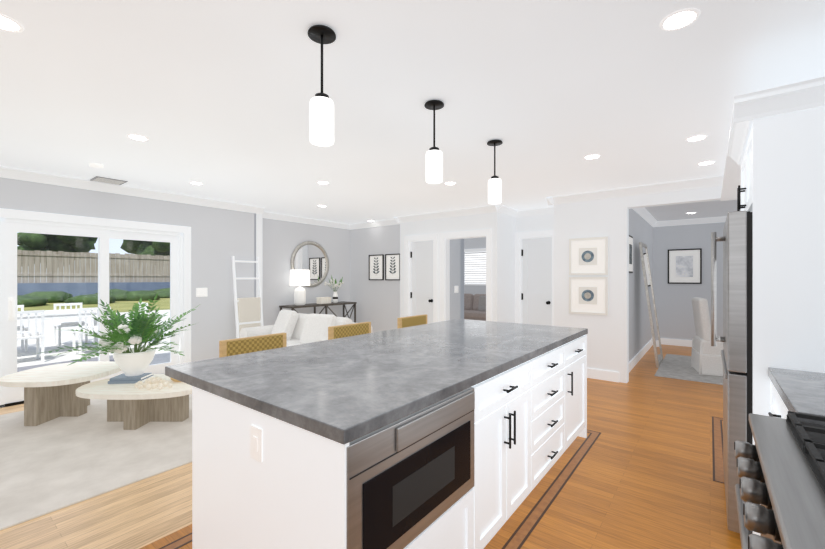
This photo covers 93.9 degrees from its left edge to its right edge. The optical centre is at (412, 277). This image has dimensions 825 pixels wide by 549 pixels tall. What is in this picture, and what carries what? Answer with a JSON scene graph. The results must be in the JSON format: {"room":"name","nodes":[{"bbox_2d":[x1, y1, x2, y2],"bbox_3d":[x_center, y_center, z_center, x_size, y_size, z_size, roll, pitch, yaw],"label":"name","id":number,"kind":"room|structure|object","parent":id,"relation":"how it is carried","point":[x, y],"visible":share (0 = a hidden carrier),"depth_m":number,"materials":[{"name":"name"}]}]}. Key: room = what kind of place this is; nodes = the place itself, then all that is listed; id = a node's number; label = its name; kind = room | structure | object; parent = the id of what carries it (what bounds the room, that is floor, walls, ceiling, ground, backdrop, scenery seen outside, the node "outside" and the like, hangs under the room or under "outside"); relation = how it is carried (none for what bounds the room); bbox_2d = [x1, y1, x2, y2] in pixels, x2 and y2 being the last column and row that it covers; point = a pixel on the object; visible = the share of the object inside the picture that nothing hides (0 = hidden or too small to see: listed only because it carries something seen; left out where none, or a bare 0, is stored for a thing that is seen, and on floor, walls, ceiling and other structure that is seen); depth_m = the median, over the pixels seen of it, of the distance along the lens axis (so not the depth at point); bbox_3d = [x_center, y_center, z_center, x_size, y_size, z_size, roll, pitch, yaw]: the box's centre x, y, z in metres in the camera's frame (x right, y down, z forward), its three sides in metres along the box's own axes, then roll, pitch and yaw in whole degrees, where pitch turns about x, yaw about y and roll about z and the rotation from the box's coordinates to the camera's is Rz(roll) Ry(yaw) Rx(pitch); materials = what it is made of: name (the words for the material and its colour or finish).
{"room":"kitchen","nodes":[
{"label":"kitchen","id":0,"kind":"room"},
{"bbox_2d":[0,177,349,361],"bbox_3d":[-4.010,0.105,4.932,0.502,2.550,9.180,0,0,38],"label":"wall","id":1,"kind":"structure","parent":0,"point":[220,237],"depth_m":5.93,"materials":[{"name":"paint"}]},
{"bbox_2d":[0,217,182,407],"bbox_3d":[-3.863,0.370,4.818,0.155,2.020,1.800,0,0,38],"label":"sliding door","id":2,"kind":"structure","parent":1,"relation":"in","point":[10,228],"depth_m":4.58,"materials":[{"name":"glass"},{"name":"white painted frame"}]},
{"bbox_2d":[0,208,190,362],"bbox_3d":[-3.813,0.322,4.780,0.020,2.115,1.990,0,0,38],"label":"door frame","id":3,"kind":"structure","parent":1,"relation":"attached to","point":[4,213],"depth_m":5.19,"materials":[{"name":"white wood"}]},
{"bbox_2d":[0,166,267,213],"bbox_3d":[-4.473,-1.117,3.874,0.085,0.105,6.480,0,0,38],"label":"crown molding","id":4,"kind":"structure","parent":1,"relation":"attached to","point":[80,183],"depth_m":4.86,"materials":[{"name":"white"}]},
{"bbox_2d":[196,288,206,296],"bbox_3d":[-3.114,0.215,5.693,0.010,0.130,0.160,0,0,38],"label":"switch plate","id":5,"kind":"object","parent":1,"relation":"attached to","point":[201,292],"visible":1,"depth_m":5.69,"materials":[{"name":"white plastic"}]},
{"bbox_2d":[263,212,347,228],"bbox_3d":[-2.082,-1.117,7.540,0.085,0.105,2.415,0,0,38],"label":"crown molding","id":6,"kind":"structure","parent":1,"relation":"attached to","point":[270,215],"depth_m":7.50,"materials":[{"name":"white wood"}]},
{"bbox_2d":[290,241,328,286],"bbox_3d":[-2.018,-0.270,7.652,0.040,0.920,0.920,0,0,38],"label":"round mirror","id":7,"kind":"object","parent":1,"relation":"attached to","point":[312,256],"visible":0.83,"depth_m":7.69,"materials":[{"name":"silver metal"}]},
{"bbox_2d":[0,344,741,548],"bbox_3d":[-0.024,1.430,4.442,7.530,0.100,13.400,0,0,38],"label":"floor","id":8,"kind":"structure","parent":0,"point":[641,477],"depth_m":2.43,"materials":[{"name":"brown wood"}]},
{"bbox_2d":[0,394,191,530],"bbox_3d":[-2.432,1.374,3.934,2.540,0.012,4.650,0,0,38],"label":"living room rug","id":9,"kind":"object","parent":8,"relation":"on","point":[55,464],"depth_m":2.93,"materials":[{"name":"fabric"}]},
{"bbox_2d":[0,361,121,425],"bbox_3d":[-3.451,1.147,3.842,0.860,0.440,0.860,0,0,0],"label":"coffee table","id":10,"kind":"object","parent":9,"relation":"on","point":[49,392],"visible":0.81,"depth_m":3.70,"materials":[{"name":"stone"}]},
{"bbox_2d":[76,374,191,429],"bbox_3d":[-2.542,1.192,3.709,1.160,0.350,0.720,0,0,0],"label":"coffee table","id":11,"kind":"object","parent":9,"relation":"on","point":[130,406],"visible":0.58,"depth_m":3.57,"materials":[{"name":"wood"}]},
{"bbox_2d":[108,373,153,383],"bbox_3d":[-2.772,0.990,3.799,0.302,0.050,0.220,0,0,-6],"label":"books","id":12,"kind":"object","parent":11,"relation":"on","point":[123,378],"visible":0.88,"depth_m":3.71,"materials":[{"name":"blue paper"}]},
{"bbox_2d":[36,293,198,375],"bbox_3d":[-2.839,0.552,3.787,1.396,0.823,1.364,0,0,38],"label":"potted plant","id":13,"kind":"object","parent":12,"relation":"on","point":[139,329],"visible":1,"depth_m":3.72,"materials":[{"name":"green plant"}]},
{"bbox_2d":[134,377,172,389],"bbox_3d":[-2.407,0.975,3.593,0.392,0.078,0.239,0,0,18],"label":"garland","id":14,"kind":"object","parent":11,"relation":"on","point":[159,382],"visible":1,"depth_m":3.56,"materials":[{"name":"beige wood"}]},
{"bbox_2d":[240,309,372,346],"bbox_3d":[-1.553,0.928,5.472,1.960,0.877,0.920,0,0,38],"label":"sofa","id":15,"kind":"object","parent":9,"relation":"on","point":[298,328],"visible":0.31,"depth_m":5.56,"materials":[{"name":"white fabric"}]},
{"bbox_2d":[232,256,263,337],"bbox_3d":[-2.596,0.520,6.114,0.245,1.720,0.440,0,0,38],"label":"blanket ladder","id":16,"kind":"object","parent":8,"relation":"on","point":[248,312],"visible":0.67,"depth_m":6.07,"materials":[{"name":"white wood"}]},
{"bbox_2d":[219,333,286,357],"bbox_3d":[-0.887,0.885,2.436,0.444,0.990,0.460,0,0,38],"label":"stool","id":17,"kind":"object","parent":8,"relation":"on","point":[236,346],"visible":0.17,"depth_m":2.52,"materials":[{"name":"yellow wicker"}]},
{"bbox_2d":[279,301,356,322],"bbox_3d":[-1.812,0.945,7.581,0.400,0.870,1.580,0,0,38],"label":"console table","id":18,"kind":"object","parent":8,"relation":"on","point":[315,305],"visible":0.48,"depth_m":7.58,"materials":[{"name":"metal"}]},
{"bbox_2d":[290,270,309,304],"bbox_3d":[-2.108,0.178,7.215,0.370,0.660,0.370,0,0,38],"label":"table lamp","id":19,"kind":"object","parent":18,"relation":"on","point":[299,278],"visible":1,"depth_m":7.11,"materials":[{"name":"white ceramic"}]},
{"bbox_2d":[316,297,331,303],"bbox_3d":[-1.754,0.446,7.624,0.148,0.125,0.268,0,0,38],"label":"decorative box","id":20,"kind":"object","parent":18,"relation":"on","point":[323,300],"visible":1,"depth_m":7.54,"materials":[{"name":"stone"}]},
{"bbox_2d":[324,275,343,302],"bbox_3d":[-1.606,0.219,7.896,0.274,0.578,0.432,0,0,12],"label":"vase","id":21,"kind":"object","parent":18,"relation":"on","point":[335,294],"visible":1,"depth_m":7.84,"materials":[{"name":"white ceramic"}]},
{"bbox_2d":[328,322,370,339],"bbox_3d":[-0.361,0.885,3.117,0.444,0.990,0.460,0,0,38],"label":"stool","id":22,"kind":"object","parent":8,"relation":"on","point":[342,331],"visible":0.12,"depth_m":3.20,"materials":[{"name":"yellow wicker"}]},
{"bbox_2d":[186,331,587,548],"bbox_3d":[0.269,0.931,2.516,1.043,0.897,2.794,0,0,38],"label":"kitchen island","id":23,"kind":"object","parent":8,"relation":"on","point":[457,434],"depth_m":1.52,"materials":[{"name":"white painted wood"},{"name":"grey stone"},{"name":"black metal"}]},
{"bbox_2d":[165,319,587,438],"bbox_3d":[0.145,0.461,2.616,1.300,0.045,2.804,0,0,38],"label":"island countertop","id":24,"kind":"structure","parent":23,"relation":"on","point":[344,387],"depth_m":1.84,"materials":[{"name":"grey stone"}]},
{"bbox_2d":[397,314,426,328],"bbox_3d":[0.164,0.885,3.797,0.444,0.990,0.460,0,0,38],"label":"stool","id":25,"kind":"object","parent":8,"relation":"on","point":[408,321],"visible":0.15,"depth_m":3.87,"materials":[{"name":"yellow wicker"}]},
{"bbox_2d":[159,417,724,548],"bbox_3d":[1.034,1.379,2.581,2.920,0.002,4.350,0,0,38],"label":"inlay","id":26,"kind":"object","parent":8,"relation":"on","point":[524,529],"depth_m":2.59,"materials":[{"name":"brown wood"}]},
{"bbox_2d":[464,294,485,320],"bbox_3d":[1.461,0.895,9.740,1.800,0.970,0.900,0,0,38],"label":"sofa","id":27,"kind":"object","parent":8,"relation":"on","point":[475,307],"visible":0.12,"depth_m":9.51,"materials":[{"name":"beige fabric"}]},
{"bbox_2d":[639,242,662,367],"bbox_3d":[3.870,0.410,6.235,0.035,1.950,0.700,-9,-5,37],"label":"floor mirror","id":28,"kind":"object","parent":8,"relation":"on","point":[655,332],"visible":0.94,"depth_m":6.16,"materials":[{"name":"silver metal"}]},
{"bbox_2d":[654,354,722,384],"bbox_3d":[4.392,1.375,5.863,1.020,0.010,1.950,0,0,38],"label":"rug","id":29,"kind":"object","parent":8,"relation":"on","point":[673,366],"visible":0.4,"depth_m":5.63,"materials":[{"name":"grey fabric"}]},
{"bbox_2d":[691,297,723,375],"bbox_3d":[4.390,0.824,5.517,0.574,1.069,0.554,0,0,26],"label":"slipcovered chair","id":30,"kind":"object","parent":29,"relation":"on","point":[706,358],"visible":0.58,"depth_m":5.39,"materials":[{"name":"white fabric"}]},
{"bbox_2d":[711,211,751,532],"bbox_3d":[2.191,0.502,2.168,0.805,1.695,0.910,0,0,38],"label":"refrigerator","id":31,"kind":"object","parent":8,"relation":"on","point":[736,338],"visible":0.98,"depth_m":2.00,"materials":[{"name":"brushed steel"},{"name":"dark painted metal"}]},
{"bbox_2d":[720,77,824,535],"bbox_3d":[2.867,0.240,2.957,0.730,2.280,3.205,0,0,38],"label":"tall cabinet","id":32,"kind":"object","parent":8,"relation":"on","point":[774,177],"visible":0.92,"depth_m":1.86,"materials":[{"name":"white wood"}]},
{"bbox_2d":[734,411,824,548],"bbox_3d":[1.149,0.885,0.764,0.756,0.990,0.909,0,0,38],"label":"range","id":33,"kind":"object","parent":8,"relation":"on","point":[781,468],"visible":1,"depth_m":0.94,"materials":[{"name":"metal"}]},
{"bbox_2d":[768,379,819,423],"bbox_3d":[1.743,0.931,1.390,0.591,0.897,0.796,0,0,38],"label":"base cabinet","id":34,"kind":"object","parent":8,"relation":"on","point":[778,410],"depth_m":1.69,"materials":[{"name":"white wood"}]},
{"bbox_2d":[768,367,824,424],"bbox_3d":[1.739,0.461,1.393,0.601,0.045,0.796,0,0,38],"label":"countertop","id":35,"kind":"structure","parent":34,"relation":"on","point":[801,391],"depth_m":1.51,"materials":[{"name":"grey stone"}]},
{"bbox_2d":[0,0,824,223],"bbox_3d":[-0.176,-1.230,4.244,7.530,0.120,12.900,0,0,38],"label":"ceiling","id":36,"kind":"structure","parent":0,"point":[214,97],"depth_m":2.43,"materials":[{"name":"paint"}]},
{"bbox_2d":[0,13,23,32],"bbox_3d":[-1.817,-1.156,1.743,0.157,0.028,0.081,0,0,38],"label":"recessed light","id":37,"kind":"object","parent":36,"relation":"in","point":[8,24],"depth_m":1.78,"materials":[{"name":"white"}]},
{"bbox_2d":[89,163,103,168],"bbox_3d":[-3.226,-1.156,3.922,0.217,0.028,0.121,0,0,38],"label":"recessed light","id":38,"kind":"object","parent":36,"relation":"in","point":[94,165],"depth_m":3.95,"materials":[{"name":"white plastic"}]},
{"bbox_2d":[90,176,127,184],"bbox_3d":[-3.576,-1.156,4.534,0.312,0.028,0.299,0,0,38],"label":"air vent","id":39,"kind":"object","parent":36,"relation":"in","point":[98,179],"depth_m":4.60,"materials":[{"name":"white metal"}]},
{"bbox_2d":[127,134,148,140],"bbox_3d":[-2.239,-1.156,3.136,0.158,0.028,0.147,0,0,38],"label":"recessed light","id":40,"kind":"object","parent":36,"relation":"in","point":[137,137],"depth_m":3.20,"materials":[{"name":"white"}]},
{"bbox_2d":[308,25,335,146],"bbox_3d":[-0.430,-0.905,1.830,0.132,0.530,0.132,0,0,38],"label":"pendant light","id":41,"kind":"object","parent":36,"relation":"hanging from","point":[322,119],"visible":0.98,"depth_m":1.79,"materials":[{"name":"white glass"}]},
{"bbox_2d":[424,100,443,183],"bbox_3d":[0.145,-0.905,2.576,0.132,0.530,0.132,0,0,38],"label":"pendant light","id":42,"kind":"object","parent":36,"relation":"hanging from","point":[434,164],"visible":1,"depth_m":2.54,"materials":[{"name":"white glass"}]},
{"bbox_2d":[487,140,502,203],"bbox_3d":[0.705,-0.905,3.300,0.132,0.530,0.132,0,0,38],"label":"pendant light","id":43,"kind":"object","parent":36,"relation":"hanging from","point":[494,189],"visible":0.98,"depth_m":3.26,"materials":[{"name":"white glass"}]},
{"bbox_2d":[583,154,600,159],"bbox_3d":[1.694,-1.156,3.631,0.142,0.028,0.158,0,0,38],"label":"recessed light","id":44,"kind":"object","parent":36,"relation":"in","point":[592,156],"depth_m":3.70,"materials":[{"name":"white"}]},
{"bbox_2d":[659,8,700,30],"bbox_3d":[1.184,-1.156,1.707,0.149,0.028,0.156,0,0,38],"label":"recessed light","id":45,"kind":"object","parent":36,"relation":"in","point":[679,19],"depth_m":1.74,"materials":[{"name":"white plastic"}]},
{"bbox_2d":[685,135,707,141],"bbox_3d":[2.323,-1.156,3.151,0.144,0.028,0.160,0,0,38],"label":"recessed light","id":46,"kind":"object","parent":36,"relation":"in","point":[697,137],"depth_m":3.22,"materials":[{"name":"white plastic"}]},
{"bbox_2d":[697,161,715,165],"bbox_3d":[2.926,-1.156,3.834,0.142,0.028,0.157,0,0,38],"label":"recessed light","id":47,"kind":"object","parent":36,"relation":"in","point":[705,162],"depth_m":3.93,"materials":[{"name":"white"}]},
{"bbox_2d":[450,239,459,319],"bbox_3d":[0.708,0.105,7.163,0.140,2.550,0.420,0,0,38],"label":"wall","id":48,"kind":"structure","parent":0,"point":[457,256],"depth_m":7.14,"materials":[{"name":"paint"}]},
{"bbox_2d":[460,239,464,318],"bbox_3d":[0.557,0.105,7.671,1.000,2.550,0.140,0,0,38],"label":"wall","id":49,"kind":"structure","parent":0,"point":[462,241],"depth_m":7.37,"materials":[{"name":"paint"}]},
{"bbox_2d":[465,237,485,294],"bbox_3d":[2.045,0.105,10.135,3.720,2.550,0.140,0,0,38],"label":"wall","id":50,"kind":"structure","parent":0,"point":[470,243],"depth_m":10.32,"materials":[{"name":"paint"}]},
{"bbox_2d":[464,248,485,284],"bbox_3d":[1.784,-0.270,10.280,1.150,1.020,0.150,0,0,38],"label":"blinds","id":51,"kind":"object","parent":50,"relation":"attached to","point":[475,266],"visible":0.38,"depth_m":10.38,"materials":[{"name":"white plastic"}]},
{"bbox_2d":[350,186,721,382],"bbox_3d":[1.609,0.105,6.554,7.130,2.550,0.940,0,0,38],"label":"wall","id":52,"kind":"structure","parent":0,"point":[380,305],"depth_m":5.60,"materials":[{"name":"paint"}]},
{"bbox_2d":[369,254,383,279],"bbox_3d":[-0.757,-0.215,8.023,0.410,0.530,0.026,0,0,38],"label":"picture","id":53,"kind":"object","parent":52,"relation":"attached to","point":[376,267],"visible":0.98,"depth_m":8.02,"materials":[{"name":"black paper"}]},
{"bbox_2d":[385,254,399,279],"bbox_3d":[-0.395,-0.215,7.743,0.395,0.530,0.026,0,0,38],"label":"picture","id":54,"kind":"object","parent":52,"relation":"attached to","point":[392,266],"visible":0.9,"depth_m":7.75,"materials":[{"name":"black paper"}]},
{"bbox_2d":[410,241,432,323],"bbox_3d":[0.170,0.343,7.167,0.561,2.050,0.121,0,0,38],"label":"closet door","id":55,"kind":"structure","parent":52,"relation":"in","point":[421,257],"depth_m":7.20,"materials":[{"name":"white paint"}]},
{"bbox_2d":[405,234,437,322],"bbox_3d":[0.199,0.295,7.190,0.760,2.170,0.160,0,0,38],"label":"door frame","id":56,"kind":"structure","parent":52,"relation":"attached to","point":[430,237],"depth_m":7.14,"materials":[{"name":"white wood"}]},
{"bbox_2d":[348,205,503,229],"bbox_3d":[0.037,-1.117,7.280,3.575,0.105,0.234,0,0,38],"label":"crown molding","id":57,"kind":"structure","parent":52,"relation":"attached to","point":[490,208],"depth_m":6.94,"materials":[{"name":"white wood"}]},
{"bbox_2d":[440,229,491,321],"bbox_3d":[0.934,0.295,6.622,1.000,2.170,0.160,0,0,38],"label":"door frame","id":58,"kind":"structure","parent":52,"relation":"attached to","point":[445,238],"depth_m":6.82,"materials":[{"name":"white wood"}]},
{"bbox_2d":[504,206,519,217],"bbox_3d":[1.596,-1.117,6.444,0.085,0.105,0.630,0,0,38],"label":"crown molding","id":59,"kind":"structure","parent":52,"relation":"attached to","point":[509,211],"depth_m":6.56,"materials":[{"name":"white wood"}]},
{"bbox_2d":[515,230,553,325],"bbox_3d":[2.149,0.295,6.631,0.750,2.170,0.160,0,0,38],"label":"door frame","id":60,"kind":"structure","parent":52,"relation":"attached to","point":[538,234],"depth_m":6.75,"materials":[{"name":"white wood"}]},
{"bbox_2d":[521,237,551,325],"bbox_3d":[2.120,0.343,6.608,0.551,2.050,0.121,0,0,38],"label":"door","id":61,"kind":"structure","parent":52,"relation":"in","point":[536,293],"depth_m":6.62,"materials":[{"name":"white paint"}]},
{"bbox_2d":[520,207,553,216],"bbox_3d":[2.161,-1.117,6.492,0.920,0.105,0.085,0,0,38],"label":"crown molding","id":62,"kind":"structure","parent":52,"relation":"attached to","point":[538,211],"depth_m":6.54,"materials":[{"name":"white"}]},
{"bbox_2d":[569,236,607,274],"bbox_3d":[2.420,-0.295,5.314,0.500,0.520,0.028,0,0,38],"label":"framed picture","id":63,"kind":"object","parent":52,"relation":"attached to","point":[588,256],"visible":1,"depth_m":5.30,"materials":[{"name":"white"}]},
{"bbox_2d":[569,277,607,315],"bbox_3d":[2.420,0.245,5.314,0.500,0.520,0.028,0,0,38],"label":"framed picture","id":64,"kind":"object","parent":52,"relation":"attached to","point":[588,295],"visible":0.96,"depth_m":5.30,"materials":[{"name":"white paper"}]},
{"bbox_2d":[587,368,618,381],"bbox_3d":[2.385,1.315,5.349,0.868,0.130,0.018,0,0,38],"label":"baseboard","id":65,"kind":"structure","parent":52,"relation":"attached to","point":[605,374],"depth_m":5.19,"materials":[{"name":"white wood"}]},
{"bbox_2d":[546,175,723,204],"bbox_3d":[3.042,-1.117,4.799,2.715,0.105,0.085,0,0,38],"label":"crown molding","id":66,"kind":"structure","parent":52,"relation":"attached to","point":[710,181],"depth_m":4.90,"materials":[{"name":"white"}]},
{"bbox_2d":[629,209,652,361],"bbox_3d":[3.926,0.105,6.748,0.140,2.550,3.800,0,0,38],"label":"wall","id":67,"kind":"structure","parent":0,"point":[640,334],"depth_m":6.46,"materials":[{"name":"paint"}]},
{"bbox_2d":[629,235,632,272],"bbox_3d":[3.190,-0.345,5.655,0.028,0.550,0.450,0,0,38],"label":"framed picture","id":68,"kind":"object","parent":67,"relation":"attached to","point":[630,254],"visible":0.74,"depth_m":5.66,"materials":[{"name":"black paper"}]},
{"bbox_2d":[629,339,652,371],"bbox_3d":[3.946,1.315,6.644,0.018,0.130,3.660,0,0,38],"label":"baseboard","id":69,"kind":"structure","parent":67,"relation":"attached to","point":[641,353],"depth_m":6.44,"materials":[{"name":"white wood"}]},
{"bbox_2d":[633,208,659,226],"bbox_3d":[3.973,-1.117,6.623,0.085,0.105,3.660,0,0,38],"label":"crown molding","id":70,"kind":"structure","parent":67,"relation":"attached to","point":[642,212],"depth_m":7.03,"materials":[{"name":"white wood"}]},
{"bbox_2d":[653,222,724,339],"bbox_3d":[5.654,0.105,7.725,1.380,2.550,0.140,0,0,38],"label":"wall","id":71,"kind":"structure","parent":0,"point":[674,310],"depth_m":7.78,"materials":[{"name":"paint"}]},
{"bbox_2d":[660,338,691,346],"bbox_3d":[5.614,1.315,7.656,1.380,0.130,0.018,0,0,38],"label":"baseboard","id":72,"kind":"structure","parent":71,"relation":"attached to","point":[666,341],"depth_m":7.83,"materials":[{"name":"white wood"}]},
{"bbox_2d":[668,248,701,283],"bbox_3d":[5.475,-0.230,7.755,0.560,0.700,0.028,0,0,38],"label":"framed picture","id":73,"kind":"object","parent":71,"relation":"attached to","point":[684,266],"visible":0.94,"depth_m":7.74,"materials":[{"name":"white paper"}]},
{"bbox_2d":[660,216,726,225],"bbox_3d":[5.629,-1.117,7.602,1.290,0.105,0.085,0,0,38],"label":"crown molding","id":74,"kind":"structure","parent":71,"relation":"attached to","point":[723,218],"depth_m":7.64,"materials":[{"name":"white wood"}]},
{"label":"outside","id":75,"kind":"structure","parent":0,"visible":0},
{"bbox_2d":[17,298,169,371],"bbox_3d":[-25.466,1.515,26.002,59.900,0.230,90.000,0,0,38],"label":"ground","id":76,"kind":"structure","parent":75,"point":[49,339],"depth_m":8.52,"materials":[{"name":"concrete"}]},
{"bbox_2d":[17,305,27,351],"bbox_3d":[-7.699,0.974,7.340,0.460,0.870,0.460,0,0,38],"label":"garden chair","id":77,"kind":"object","parent":76,"relation":"on","point":[23,329],"depth_m":7.43,"materials":[{"name":"white"}]},
{"bbox_2d":[17,310,44,362],"bbox_3d":[-6.464,0.974,6.386,0.460,0.870,0.460,0,0,38],"label":"garden chair","id":78,"kind":"object","parent":76,"relation":"on","point":[29,334],"depth_m":6.36,"materials":[{"name":"white wood"}]},
{"bbox_2d":[17,309,112,342],"bbox_3d":[-6.806,1.022,7.219,0.900,0.775,1.700,0,0,38],"label":"garden table","id":79,"kind":"object","parent":76,"relation":"on","point":[65,314],"depth_m":7.05,"materials":[{"name":"white"}]},
{"bbox_2d":[54,303,87,347],"bbox_3d":[-7.148,0.974,8.052,0.460,0.870,0.460,0,0,38],"label":"garden chair","id":80,"kind":"object","parent":76,"relation":"on","point":[60,323],"depth_m":8.01,"materials":[{"name":"white"}]},
{"bbox_2d":[72,307,110,357],"bbox_3d":[-5.914,0.974,7.098,0.460,0.870,0.460,0,0,38],"label":"garden chair","id":81,"kind":"object","parent":76,"relation":"on","point":[92,327],"depth_m":6.87,"materials":[{"name":"white"}]},
{"bbox_2d":[122,302,147,342],"bbox_3d":[-6.011,0.974,8.248,0.460,0.870,0.460,0,0,38],"label":"garden chair","id":82,"kind":"object","parent":76,"relation":"on","point":[141,308],"depth_m":8.32,"materials":[{"name":"white"}]},
{"bbox_2d":[17,232,169,306],"bbox_3d":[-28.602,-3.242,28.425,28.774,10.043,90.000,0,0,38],"label":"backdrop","id":83,"kind":"structure","parent":75,"point":[33,242],"depth_m":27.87,"materials":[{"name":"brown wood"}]}
]}

